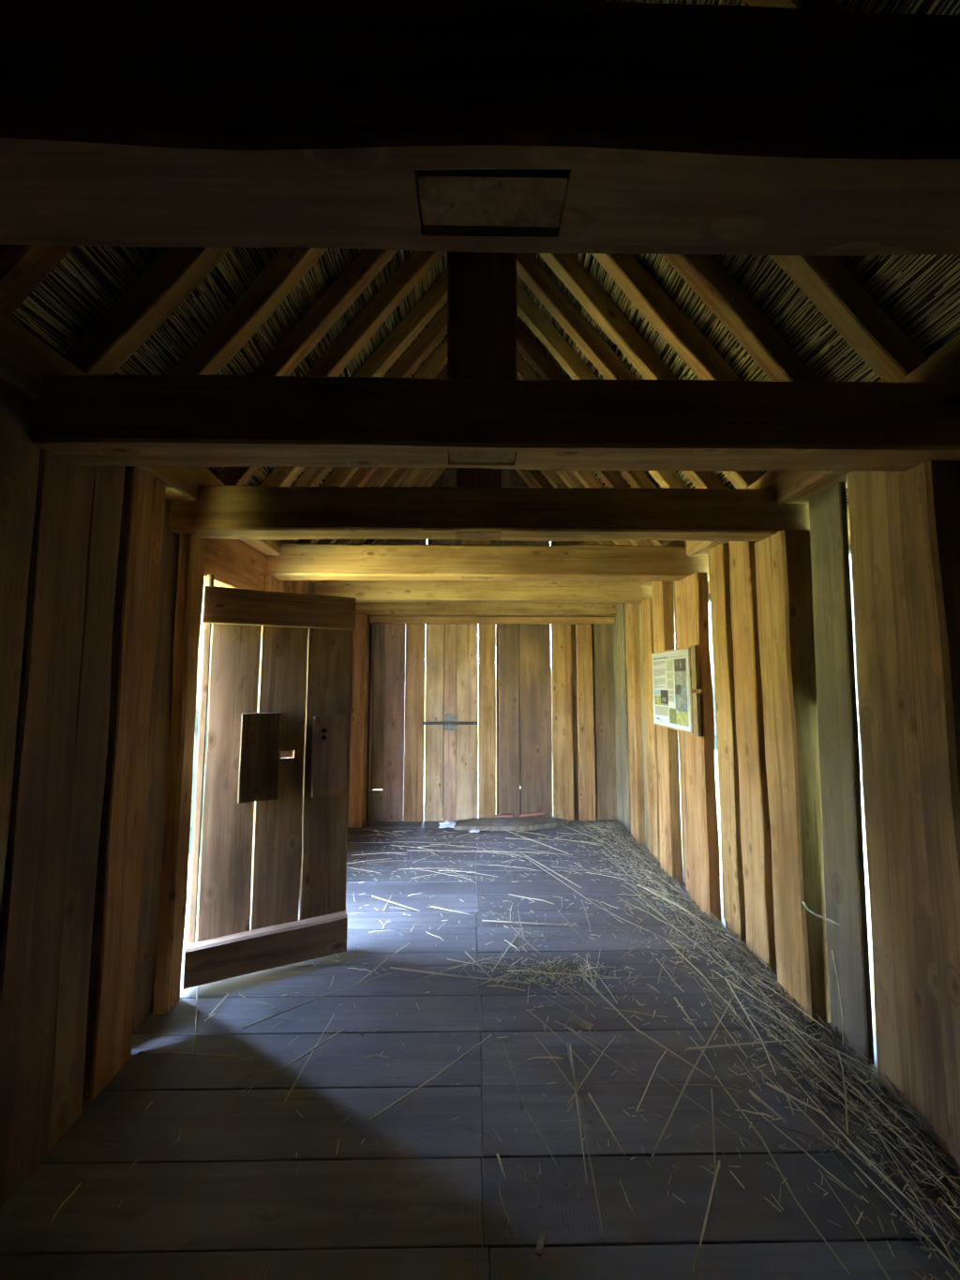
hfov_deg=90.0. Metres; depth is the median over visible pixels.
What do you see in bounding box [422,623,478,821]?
door
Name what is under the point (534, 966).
stalk
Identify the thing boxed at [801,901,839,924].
stalk
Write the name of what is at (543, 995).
stalk
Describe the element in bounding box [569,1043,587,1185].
stalk
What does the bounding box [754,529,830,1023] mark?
timber post
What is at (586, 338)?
rafter
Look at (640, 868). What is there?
stalk
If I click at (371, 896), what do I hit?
stalk
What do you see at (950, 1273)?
stalk
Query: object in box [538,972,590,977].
stalk
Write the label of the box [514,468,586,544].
rafter
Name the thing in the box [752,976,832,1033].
stalk
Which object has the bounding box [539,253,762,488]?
rafter
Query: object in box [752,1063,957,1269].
stalk
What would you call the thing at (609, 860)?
stalk
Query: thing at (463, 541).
post
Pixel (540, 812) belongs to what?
batten
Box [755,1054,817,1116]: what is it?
stalk
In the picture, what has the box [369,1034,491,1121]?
stalk
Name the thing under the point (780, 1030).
stalk
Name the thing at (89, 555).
wall
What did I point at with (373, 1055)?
stalk
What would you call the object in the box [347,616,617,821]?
wall
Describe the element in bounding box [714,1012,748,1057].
stalk
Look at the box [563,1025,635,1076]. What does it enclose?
stalk
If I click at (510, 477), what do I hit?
wall
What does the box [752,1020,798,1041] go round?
stalk
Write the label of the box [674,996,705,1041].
stalk
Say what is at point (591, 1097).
stalk
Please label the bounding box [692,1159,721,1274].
stalk
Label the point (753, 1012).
stalk
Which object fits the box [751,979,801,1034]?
stalk
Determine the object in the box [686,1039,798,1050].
stalk
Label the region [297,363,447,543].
rafter
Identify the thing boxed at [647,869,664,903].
stalk
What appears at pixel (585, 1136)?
stalk
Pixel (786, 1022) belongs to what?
stalk
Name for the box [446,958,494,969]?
stalk
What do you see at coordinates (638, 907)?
stalk
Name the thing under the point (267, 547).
wall plate
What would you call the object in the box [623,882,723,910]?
stalk
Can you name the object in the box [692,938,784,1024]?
stalk
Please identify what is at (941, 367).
wall plate
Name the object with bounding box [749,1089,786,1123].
stalk
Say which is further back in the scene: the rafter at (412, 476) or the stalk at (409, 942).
the rafter at (412, 476)
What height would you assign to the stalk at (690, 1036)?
0.010 m
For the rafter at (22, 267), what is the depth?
1.41 m
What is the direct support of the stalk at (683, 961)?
on the floor
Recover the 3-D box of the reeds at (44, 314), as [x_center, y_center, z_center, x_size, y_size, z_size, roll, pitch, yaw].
[-0.966,-1.595,3.536,1.850,2.335,6.397,0,-5,-1]
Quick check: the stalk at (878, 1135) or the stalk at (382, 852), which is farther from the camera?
the stalk at (382, 852)
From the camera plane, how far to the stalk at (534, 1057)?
1.91 m
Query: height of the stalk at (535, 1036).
0.012 m
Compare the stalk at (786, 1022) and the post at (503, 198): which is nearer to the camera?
the post at (503, 198)
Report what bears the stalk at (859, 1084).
on the drift
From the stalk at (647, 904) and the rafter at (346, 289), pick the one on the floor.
the stalk at (647, 904)
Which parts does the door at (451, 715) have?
latch plate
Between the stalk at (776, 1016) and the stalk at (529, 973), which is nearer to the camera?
the stalk at (776, 1016)
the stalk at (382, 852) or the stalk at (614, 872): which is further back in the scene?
the stalk at (382, 852)
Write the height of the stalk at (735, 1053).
0.010 m
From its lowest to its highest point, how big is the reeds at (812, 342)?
2.334 m
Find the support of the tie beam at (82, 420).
on the wall at (909, 1036)
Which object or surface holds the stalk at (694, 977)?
on the floor
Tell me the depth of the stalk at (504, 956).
2.55 m
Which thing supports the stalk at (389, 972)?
on the floor
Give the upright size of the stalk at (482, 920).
0.010 m
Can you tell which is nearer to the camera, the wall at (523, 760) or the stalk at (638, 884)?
the stalk at (638, 884)
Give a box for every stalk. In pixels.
[45,1182,81,1230]
[138,1050,240,1056]
[194,986,197,1055]
[209,993,228,1016]
[242,972,391,1028]
[247,1068,283,1077]
[279,1013,334,1111]
[283,1028,344,1069]
[284,992,317,996]
[351,852,407,855]
[356,942,409,984]
[363,1054,389,1059]
[369,858,427,862]
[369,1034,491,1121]
[371,895,420,911]
[390,966,528,983]
[392,841,446,843]
[406,849,569,854]
[415,960,479,981]
[430,843,485,848]
[430,905,474,915]
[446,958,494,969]
[447,956,493,969]
[465,950,506,993]
[481,919,579,926]
[481,972,510,984]
[482,957,536,972]
[483,962,522,968]
[486,984,525,991]
[488,864,536,870]
[489,910,529,931]
[491,929,521,972]
[496,851,545,852]
[496,956,544,959]
[496,1153,506,1181]
[498,973,538,978]
[498,1182,512,1234]
[502,1040,522,1110]
[504,829,572,855]
[504,969,576,1004]
[507,963,557,972]
[507,969,544,972]
[508,893,554,903]
[511,925,541,954]
[519,934,587,943]
[519,957,567,976]
[520,847,577,858]
[520,852,581,888]
[524,1108,566,1185]
[526,857,602,908]
[527,1008,591,1071]
[527,1056,563,1060]
[532,963,584,1004]
[533,965,583,975]
[535,1036,586,1107]
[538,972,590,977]
[542,994,598,1032]
[552,866,619,875]
[554,1020,605,1048]
[557,964,613,978]
[557,1119,592,1124]
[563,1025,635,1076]
[564,983,596,1007]
[566,1035,616,1105]
[566,1041,604,1242]
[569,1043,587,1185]
[580,973,711,1078]
[581,974,617,978]
[584,959,617,1003]
[586,965,612,970]
[587,1092,625,1155]
[602,908,648,932]
[602,1007,667,1017]
[609,859,656,895]
[614,872,663,916]
[617,936,650,960]
[619,1180,635,1215]
[621,884,666,918]
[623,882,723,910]
[624,877,699,914]
[635,1050,666,1112]
[636,924,686,948]
[637,884,687,911]
[637,906,688,936]
[640,868,677,900]
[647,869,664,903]
[647,886,752,955]
[647,903,704,950]
[649,997,733,1159]
[653,893,714,946]
[654,962,709,978]
[655,957,684,992]
[657,1073,757,1149]
[665,900,700,926]
[667,901,712,935]
[667,941,796,1084]
[672,942,792,1000]
[673,1083,742,1093]
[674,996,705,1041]
[682,961,758,1041]
[684,894,716,957]
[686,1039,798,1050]
[690,1036,714,1071]
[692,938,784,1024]
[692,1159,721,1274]
[693,977,716,1011]
[697,910,727,951]
[697,936,777,976]
[703,926,738,977]
[710,1087,717,1197]
[711,969,794,1022]
[712,948,761,995]
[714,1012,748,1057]
[714,1074,850,1274]
[717,1114,810,1136]
[724,977,776,1075]
[730,993,842,1096]
[735,1053,762,1090]
[736,1109,773,1118]
[741,1008,871,1119]
[747,1102,862,1199]
[749,1001,891,1089]
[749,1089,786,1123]
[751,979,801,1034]
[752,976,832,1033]
[752,1005,877,1071]
[752,1011,898,1121]
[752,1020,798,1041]
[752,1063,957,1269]
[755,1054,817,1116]
[759,990,847,1101]
[766,1082,954,1240]
[767,1015,900,1098]
[769,1000,865,1103]
[770,1023,858,1112]
[776,1015,783,1044]
[776,1081,794,1114]
[780,1022,955,1235]
[780,1029,827,1079]
[781,1049,834,1089]
[781,1051,866,1100]
[783,1066,872,1166]
[784,1049,817,1092]
[785,1022,878,1111]
[794,1021,926,1166]
[801,901,839,924]
[804,1074,942,1188]
[808,1079,919,1230]
[809,1091,954,1255]
[818,1026,856,1114]
[818,1169,890,1279]
[824,1142,930,1279]
[831,949,843,1045]
[837,1050,848,1134]
[839,1141,959,1243]
[842,1058,935,1159]
[849,1088,902,1132]
[858,1084,905,1147]
[870,1111,959,1188]
[873,1187,956,1279]
[877,1134,959,1273]
[877,1146,959,1252]
[879,1128,930,1181]
[887,1139,959,1202]
[924,1146,959,1194]
[928,1169,959,1203]
[944,1202,959,1219]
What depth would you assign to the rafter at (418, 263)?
2.85 m
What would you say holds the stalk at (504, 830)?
on the floor
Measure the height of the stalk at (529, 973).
0.010 m
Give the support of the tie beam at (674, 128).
on the wall at (909, 1036)
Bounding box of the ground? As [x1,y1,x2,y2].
[182,748,875,1031]
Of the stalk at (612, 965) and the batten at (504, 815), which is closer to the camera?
the stalk at (612, 965)
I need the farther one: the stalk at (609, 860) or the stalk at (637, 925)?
the stalk at (609, 860)
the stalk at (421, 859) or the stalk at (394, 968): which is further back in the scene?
the stalk at (421, 859)
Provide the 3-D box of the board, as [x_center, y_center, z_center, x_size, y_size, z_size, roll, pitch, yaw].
[1.415,0.363,3.508,0.036,0.595,0.745,0,-5,-1]
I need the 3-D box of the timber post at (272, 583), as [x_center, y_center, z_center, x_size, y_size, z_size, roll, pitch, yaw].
[-1.500,0.675,3.301,0.144,2.230,0.229,0,-5,-1]
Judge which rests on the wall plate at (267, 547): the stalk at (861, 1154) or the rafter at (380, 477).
the rafter at (380, 477)
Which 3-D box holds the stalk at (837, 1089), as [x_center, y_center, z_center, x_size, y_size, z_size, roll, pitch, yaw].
[1.282,1.638,1.864,0.010,0.011,0.420,1,-4,-7]
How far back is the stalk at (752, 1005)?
1.96 m
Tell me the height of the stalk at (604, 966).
0.013 m
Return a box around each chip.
[534,1232,546,1256]
[569,1015,594,1031]
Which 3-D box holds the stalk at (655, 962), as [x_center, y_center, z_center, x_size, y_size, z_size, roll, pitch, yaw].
[1.039,1.707,2.485,0.269,0.009,0.007,-4,-6,33]
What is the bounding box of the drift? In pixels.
[590,815,959,1266]
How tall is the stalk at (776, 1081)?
0.009 m
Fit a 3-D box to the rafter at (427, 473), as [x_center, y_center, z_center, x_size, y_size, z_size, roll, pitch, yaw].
[-0.931,-1.414,5.241,1.885,2.364,0.089,0,-5,-1]
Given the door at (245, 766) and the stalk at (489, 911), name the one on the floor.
the stalk at (489, 911)
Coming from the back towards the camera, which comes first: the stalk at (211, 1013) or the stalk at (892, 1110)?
the stalk at (211, 1013)
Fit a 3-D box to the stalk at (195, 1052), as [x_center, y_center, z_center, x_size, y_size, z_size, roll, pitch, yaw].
[-1.269,1.671,2.149,0.007,0.008,0.560,3,-6,-30]
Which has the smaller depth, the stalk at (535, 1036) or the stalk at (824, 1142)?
the stalk at (824, 1142)
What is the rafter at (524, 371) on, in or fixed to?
on the wall plate at (700, 549)
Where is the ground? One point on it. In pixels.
(715, 749)
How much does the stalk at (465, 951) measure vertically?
0.012 m
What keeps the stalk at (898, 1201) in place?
on the floor
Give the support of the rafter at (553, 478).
on the wall plate at (700, 549)
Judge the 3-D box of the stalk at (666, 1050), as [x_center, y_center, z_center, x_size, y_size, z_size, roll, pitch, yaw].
[0.649,1.655,1.813,0.010,0.008,0.340,-4,-6,38]
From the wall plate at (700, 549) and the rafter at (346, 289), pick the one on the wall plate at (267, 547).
the rafter at (346, 289)
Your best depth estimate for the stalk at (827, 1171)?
1.50 m
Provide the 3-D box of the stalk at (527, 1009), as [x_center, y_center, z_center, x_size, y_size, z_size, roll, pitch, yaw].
[0.325,1.675,2.026,0.011,0.010,0.416,3,-6,-31]
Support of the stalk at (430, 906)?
on the floor
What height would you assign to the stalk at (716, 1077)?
0.013 m
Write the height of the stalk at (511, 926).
0.008 m
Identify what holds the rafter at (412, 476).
on the wall plate at (267, 547)
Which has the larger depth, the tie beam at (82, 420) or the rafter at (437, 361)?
the rafter at (437, 361)
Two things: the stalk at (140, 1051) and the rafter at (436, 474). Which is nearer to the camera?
the stalk at (140, 1051)
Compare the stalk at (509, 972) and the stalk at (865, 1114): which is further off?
the stalk at (509, 972)
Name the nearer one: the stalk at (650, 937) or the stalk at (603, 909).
the stalk at (650, 937)
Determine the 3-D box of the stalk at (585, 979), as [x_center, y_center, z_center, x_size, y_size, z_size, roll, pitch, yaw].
[0.669,1.672,2.110,0.058,0.009,0.730,3,-6,-29]
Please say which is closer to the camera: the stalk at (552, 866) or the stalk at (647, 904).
the stalk at (647, 904)
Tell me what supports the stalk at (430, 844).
on the floor
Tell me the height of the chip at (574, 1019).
0.006 m
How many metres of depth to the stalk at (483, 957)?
2.52 m
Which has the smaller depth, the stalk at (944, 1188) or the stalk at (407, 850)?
the stalk at (944, 1188)
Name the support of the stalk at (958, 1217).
on the floor
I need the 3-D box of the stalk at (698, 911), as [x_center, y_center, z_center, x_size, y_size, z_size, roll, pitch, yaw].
[1.370,1.716,2.843,0.006,0.025,0.441,0,-5,4]
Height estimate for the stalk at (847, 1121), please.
0.018 m
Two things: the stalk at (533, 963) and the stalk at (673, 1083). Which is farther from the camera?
the stalk at (533, 963)
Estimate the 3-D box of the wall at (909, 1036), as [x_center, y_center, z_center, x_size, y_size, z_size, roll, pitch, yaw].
[1.577,0.363,1.849,0.208,2.600,7.022,0,-5,-1]
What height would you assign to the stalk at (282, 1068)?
0.014 m
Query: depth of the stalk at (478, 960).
2.44 m
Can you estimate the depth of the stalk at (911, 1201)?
1.37 m
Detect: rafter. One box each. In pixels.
[0,244,74,316]
[64,0,418,375]
[165,247,328,375]
[204,248,397,469]
[216,250,446,485]
[259,267,447,486]
[290,302,447,486]
[294,336,447,542]
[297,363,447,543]
[316,467,397,543]
[334,467,412,543]
[349,467,424,544]
[362,467,437,544]
[375,467,446,544]
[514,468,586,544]
[516,253,726,488]
[516,281,689,488]
[516,320,656,487]
[516,350,709,593]
[525,469,600,544]
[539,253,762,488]
[540,469,615,544]
[555,470,674,602]
[568,0,928,382]
[572,470,652,545]
[591,253,850,544]
[662,254,819,381]
[744,0,847,11]
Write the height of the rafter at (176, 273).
2.368 m
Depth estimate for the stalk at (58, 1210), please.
1.36 m
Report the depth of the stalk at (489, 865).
3.86 m
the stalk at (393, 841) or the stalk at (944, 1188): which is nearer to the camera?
the stalk at (944, 1188)
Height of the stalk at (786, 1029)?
0.020 m
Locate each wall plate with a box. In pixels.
[0,309,87,398]
[136,466,225,500]
[240,539,299,555]
[665,540,728,557]
[746,470,852,503]
[897,335,959,406]
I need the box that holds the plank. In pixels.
[453,816,569,830]
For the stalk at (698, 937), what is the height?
0.040 m
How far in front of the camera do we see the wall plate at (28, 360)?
1.43 m
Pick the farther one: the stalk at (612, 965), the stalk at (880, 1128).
the stalk at (612, 965)
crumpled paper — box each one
[438,820,456,828]
[468,828,480,832]
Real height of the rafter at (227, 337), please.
2.371 m
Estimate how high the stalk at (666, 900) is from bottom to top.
0.011 m
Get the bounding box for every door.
[183,573,355,989]
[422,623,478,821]
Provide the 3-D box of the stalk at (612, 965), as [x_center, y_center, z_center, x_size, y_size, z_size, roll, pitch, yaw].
[0.541,1.696,2.458,0.323,0.010,0.007,1,-5,-18]
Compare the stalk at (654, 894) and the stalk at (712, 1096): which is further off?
the stalk at (654, 894)
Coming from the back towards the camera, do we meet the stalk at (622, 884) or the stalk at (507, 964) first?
the stalk at (622, 884)
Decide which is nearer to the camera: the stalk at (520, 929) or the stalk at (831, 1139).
the stalk at (831, 1139)
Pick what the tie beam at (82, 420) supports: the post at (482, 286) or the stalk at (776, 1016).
the post at (482, 286)
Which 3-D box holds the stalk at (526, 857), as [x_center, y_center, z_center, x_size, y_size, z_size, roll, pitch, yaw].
[0.593,1.814,3.640,0.008,0.012,1.049,2,-5,-23]
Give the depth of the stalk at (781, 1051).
1.78 m
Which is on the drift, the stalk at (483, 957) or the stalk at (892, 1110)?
the stalk at (892, 1110)
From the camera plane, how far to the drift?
2.02 m
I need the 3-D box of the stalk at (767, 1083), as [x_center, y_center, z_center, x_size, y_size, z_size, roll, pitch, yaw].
[1.188,1.618,1.542,0.057,0.020,0.540,2,-5,-22]
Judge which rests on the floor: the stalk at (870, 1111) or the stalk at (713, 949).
the stalk at (713, 949)
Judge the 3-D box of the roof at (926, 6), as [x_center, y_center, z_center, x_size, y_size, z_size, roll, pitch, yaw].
[1.169,-1.927,2.119,2.266,2.781,7.850,0,-5,-1]
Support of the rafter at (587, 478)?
on the wall plate at (700, 549)
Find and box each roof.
[9,0,448,587]
[516,0,959,602]
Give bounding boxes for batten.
[494,813,512,817]
[519,811,544,817]
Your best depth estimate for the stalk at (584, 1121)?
1.63 m
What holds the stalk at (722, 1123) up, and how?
on the floor
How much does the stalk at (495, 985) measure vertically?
0.009 m
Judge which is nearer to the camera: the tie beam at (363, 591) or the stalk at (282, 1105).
the stalk at (282, 1105)
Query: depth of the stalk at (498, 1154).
1.47 m
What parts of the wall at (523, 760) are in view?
rail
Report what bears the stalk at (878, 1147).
on the floor
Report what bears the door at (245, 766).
in the wall at (89, 555)
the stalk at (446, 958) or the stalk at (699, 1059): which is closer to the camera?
the stalk at (699, 1059)
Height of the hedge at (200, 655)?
7.676 m
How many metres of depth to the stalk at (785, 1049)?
1.82 m
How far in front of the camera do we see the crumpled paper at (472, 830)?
4.80 m
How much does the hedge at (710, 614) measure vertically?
10.692 m
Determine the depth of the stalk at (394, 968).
2.44 m
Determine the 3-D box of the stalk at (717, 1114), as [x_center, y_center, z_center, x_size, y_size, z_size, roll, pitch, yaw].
[0.958,1.637,1.626,0.280,0.013,0.007,0,-5,15]
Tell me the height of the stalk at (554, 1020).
0.009 m
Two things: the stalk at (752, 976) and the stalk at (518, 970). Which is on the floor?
the stalk at (518, 970)
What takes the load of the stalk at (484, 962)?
on the floor
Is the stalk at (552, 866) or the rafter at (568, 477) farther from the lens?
the rafter at (568, 477)
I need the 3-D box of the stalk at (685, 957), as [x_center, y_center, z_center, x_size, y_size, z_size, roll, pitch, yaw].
[1.137,1.687,2.265,0.032,0.010,0.974,0,-5,-6]
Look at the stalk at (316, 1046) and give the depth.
1.94 m
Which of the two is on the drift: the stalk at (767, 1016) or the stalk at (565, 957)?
the stalk at (767, 1016)
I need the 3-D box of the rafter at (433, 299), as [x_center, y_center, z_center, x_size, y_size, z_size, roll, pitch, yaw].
[-0.902,-1.590,3.220,1.884,2.367,0.091,0,-5,-1]
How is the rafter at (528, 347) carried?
on the wall plate at (700, 549)
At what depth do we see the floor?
1.64 m
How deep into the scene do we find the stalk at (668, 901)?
2.97 m
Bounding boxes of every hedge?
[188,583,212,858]
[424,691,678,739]
[708,554,862,789]
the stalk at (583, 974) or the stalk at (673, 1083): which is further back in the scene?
the stalk at (583, 974)
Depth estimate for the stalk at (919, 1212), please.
1.43 m
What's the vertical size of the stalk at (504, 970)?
0.012 m
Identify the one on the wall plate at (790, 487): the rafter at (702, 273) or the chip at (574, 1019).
the rafter at (702, 273)
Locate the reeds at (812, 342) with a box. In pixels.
[516,0,959,583]
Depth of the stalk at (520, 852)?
3.81 m
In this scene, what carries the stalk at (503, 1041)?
on the floor
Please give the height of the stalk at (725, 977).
0.009 m
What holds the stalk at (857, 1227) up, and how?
on the floor
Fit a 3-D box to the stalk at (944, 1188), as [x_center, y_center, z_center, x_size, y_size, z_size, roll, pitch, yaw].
[1.389,1.569,1.209,0.012,0.048,0.642,2,-5,-19]
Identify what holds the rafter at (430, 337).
on the wall plate at (267, 547)
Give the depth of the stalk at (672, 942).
2.44 m
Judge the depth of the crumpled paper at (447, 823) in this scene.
4.96 m
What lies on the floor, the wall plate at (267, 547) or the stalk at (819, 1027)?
the stalk at (819, 1027)
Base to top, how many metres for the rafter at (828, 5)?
2.364 m
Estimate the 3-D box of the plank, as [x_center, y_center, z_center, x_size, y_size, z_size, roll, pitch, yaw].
[0.339,1.916,5.004,1.210,0.046,0.333,0,-5,-1]
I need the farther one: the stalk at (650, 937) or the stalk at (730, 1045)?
the stalk at (650, 937)
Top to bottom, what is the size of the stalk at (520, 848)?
0.012 m
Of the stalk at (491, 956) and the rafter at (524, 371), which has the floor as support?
the stalk at (491, 956)
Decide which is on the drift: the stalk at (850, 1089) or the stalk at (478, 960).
the stalk at (850, 1089)
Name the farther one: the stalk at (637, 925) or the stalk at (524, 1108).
the stalk at (637, 925)
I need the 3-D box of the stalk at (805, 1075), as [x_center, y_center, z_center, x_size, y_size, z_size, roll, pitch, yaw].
[1.290,1.619,1.608,0.008,0.007,0.427,2,-5,-18]
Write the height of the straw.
0.047 m
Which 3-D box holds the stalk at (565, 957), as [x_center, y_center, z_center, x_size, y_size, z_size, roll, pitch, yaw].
[0.333,1.689,2.484,0.300,0.016,0.009,3,-6,-29]
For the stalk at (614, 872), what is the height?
0.014 m
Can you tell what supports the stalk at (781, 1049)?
on the floor
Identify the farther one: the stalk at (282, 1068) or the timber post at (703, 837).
the timber post at (703, 837)
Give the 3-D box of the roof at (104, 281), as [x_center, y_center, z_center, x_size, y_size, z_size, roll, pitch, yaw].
[-1.056,-1.930,2.086,2.266,2.781,7.850,0,-5,-1]
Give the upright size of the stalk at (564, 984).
0.012 m
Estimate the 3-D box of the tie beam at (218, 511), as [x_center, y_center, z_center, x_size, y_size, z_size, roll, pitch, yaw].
[0.060,-0.632,2.416,3.390,0.233,0.172,0,-5,-1]
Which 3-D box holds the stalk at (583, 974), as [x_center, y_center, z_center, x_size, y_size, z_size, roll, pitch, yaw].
[0.595,1.680,2.395,0.172,0.017,0.010,-1,-5,15]
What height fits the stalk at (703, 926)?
0.008 m
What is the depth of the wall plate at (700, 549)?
3.25 m
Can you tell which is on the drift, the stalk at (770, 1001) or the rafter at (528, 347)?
the stalk at (770, 1001)
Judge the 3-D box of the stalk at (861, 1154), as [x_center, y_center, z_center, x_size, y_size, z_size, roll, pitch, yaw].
[1.190,1.636,1.671,0.013,0.009,0.376,0,-4,-5]
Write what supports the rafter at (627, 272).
on the wall plate at (790, 487)
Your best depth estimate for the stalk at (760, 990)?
1.93 m
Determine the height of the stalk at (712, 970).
0.009 m
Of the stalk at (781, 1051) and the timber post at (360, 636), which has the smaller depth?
the stalk at (781, 1051)
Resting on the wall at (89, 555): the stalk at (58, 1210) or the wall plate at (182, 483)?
the wall plate at (182, 483)
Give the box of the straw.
[102,822,959,1279]
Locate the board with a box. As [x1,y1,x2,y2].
[651,645,701,737]
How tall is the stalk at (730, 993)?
0.012 m
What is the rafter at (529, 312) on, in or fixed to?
on the wall plate at (700, 549)
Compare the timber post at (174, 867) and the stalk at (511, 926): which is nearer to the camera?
the timber post at (174, 867)
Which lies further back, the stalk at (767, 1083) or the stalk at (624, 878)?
the stalk at (624, 878)
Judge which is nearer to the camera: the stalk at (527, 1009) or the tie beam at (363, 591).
the stalk at (527, 1009)
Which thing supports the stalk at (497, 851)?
on the floor
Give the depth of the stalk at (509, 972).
2.40 m
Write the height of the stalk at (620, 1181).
0.007 m
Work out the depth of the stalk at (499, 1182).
1.36 m
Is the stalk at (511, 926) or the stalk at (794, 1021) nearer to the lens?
the stalk at (794, 1021)
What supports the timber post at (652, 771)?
on the floor
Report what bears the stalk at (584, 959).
on the floor
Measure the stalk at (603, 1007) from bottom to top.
0.009 m
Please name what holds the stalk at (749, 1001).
on the floor
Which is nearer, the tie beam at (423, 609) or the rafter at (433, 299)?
the rafter at (433, 299)
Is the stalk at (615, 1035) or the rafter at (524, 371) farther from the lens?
the rafter at (524, 371)
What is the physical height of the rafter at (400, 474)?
2.368 m
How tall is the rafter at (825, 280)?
2.370 m
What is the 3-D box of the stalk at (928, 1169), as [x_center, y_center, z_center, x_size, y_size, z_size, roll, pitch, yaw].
[1.369,1.588,1.230,0.007,0.013,0.457,0,-5,-2]
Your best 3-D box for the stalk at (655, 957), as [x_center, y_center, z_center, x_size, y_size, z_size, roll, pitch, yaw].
[0.964,1.705,2.454,0.010,0.010,0.288,1,-5,-6]
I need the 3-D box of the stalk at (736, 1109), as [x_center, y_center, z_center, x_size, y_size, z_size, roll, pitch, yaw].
[0.952,1.641,1.667,0.117,0.012,0.006,-2,-6,16]
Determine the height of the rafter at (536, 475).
2.363 m
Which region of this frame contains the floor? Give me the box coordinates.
[0,819,959,1279]
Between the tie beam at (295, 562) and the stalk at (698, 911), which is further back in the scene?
the tie beam at (295, 562)
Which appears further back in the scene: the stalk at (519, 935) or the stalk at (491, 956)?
the stalk at (519, 935)
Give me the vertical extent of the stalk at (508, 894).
0.015 m
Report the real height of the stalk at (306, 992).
0.009 m
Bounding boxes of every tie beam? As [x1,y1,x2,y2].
[0,0,959,255]
[29,375,959,471]
[168,484,810,541]
[266,543,709,581]
[314,580,652,603]
[355,602,617,617]
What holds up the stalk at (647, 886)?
on the floor
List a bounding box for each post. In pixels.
[152,533,204,1014]
[250,574,283,915]
[347,614,369,827]
[417,0,568,227]
[447,251,517,462]
[456,467,501,537]
[461,539,493,578]
[641,598,660,862]
[679,572,722,920]
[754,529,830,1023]
[898,460,959,1172]
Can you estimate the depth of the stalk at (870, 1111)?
1.49 m
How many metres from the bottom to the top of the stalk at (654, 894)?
0.010 m
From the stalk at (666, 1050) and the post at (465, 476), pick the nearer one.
the stalk at (666, 1050)
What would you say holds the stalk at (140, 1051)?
on the floor
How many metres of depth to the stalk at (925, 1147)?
1.43 m
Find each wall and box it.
[0,377,314,1207]
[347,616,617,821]
[383,467,575,617]
[612,470,949,1156]
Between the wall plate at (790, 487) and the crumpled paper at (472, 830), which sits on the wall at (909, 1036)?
the wall plate at (790, 487)
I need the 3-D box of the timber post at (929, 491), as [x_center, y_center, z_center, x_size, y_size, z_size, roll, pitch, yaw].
[1.547,0.522,1.552,0.148,2.230,0.134,0,-5,-1]
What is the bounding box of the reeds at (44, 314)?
[10,0,448,486]
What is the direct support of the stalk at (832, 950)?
on the floor
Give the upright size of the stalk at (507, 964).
0.010 m
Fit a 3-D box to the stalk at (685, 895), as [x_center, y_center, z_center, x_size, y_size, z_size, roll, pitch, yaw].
[1.338,1.725,2.944,0.008,0.011,0.732,-1,-3,11]

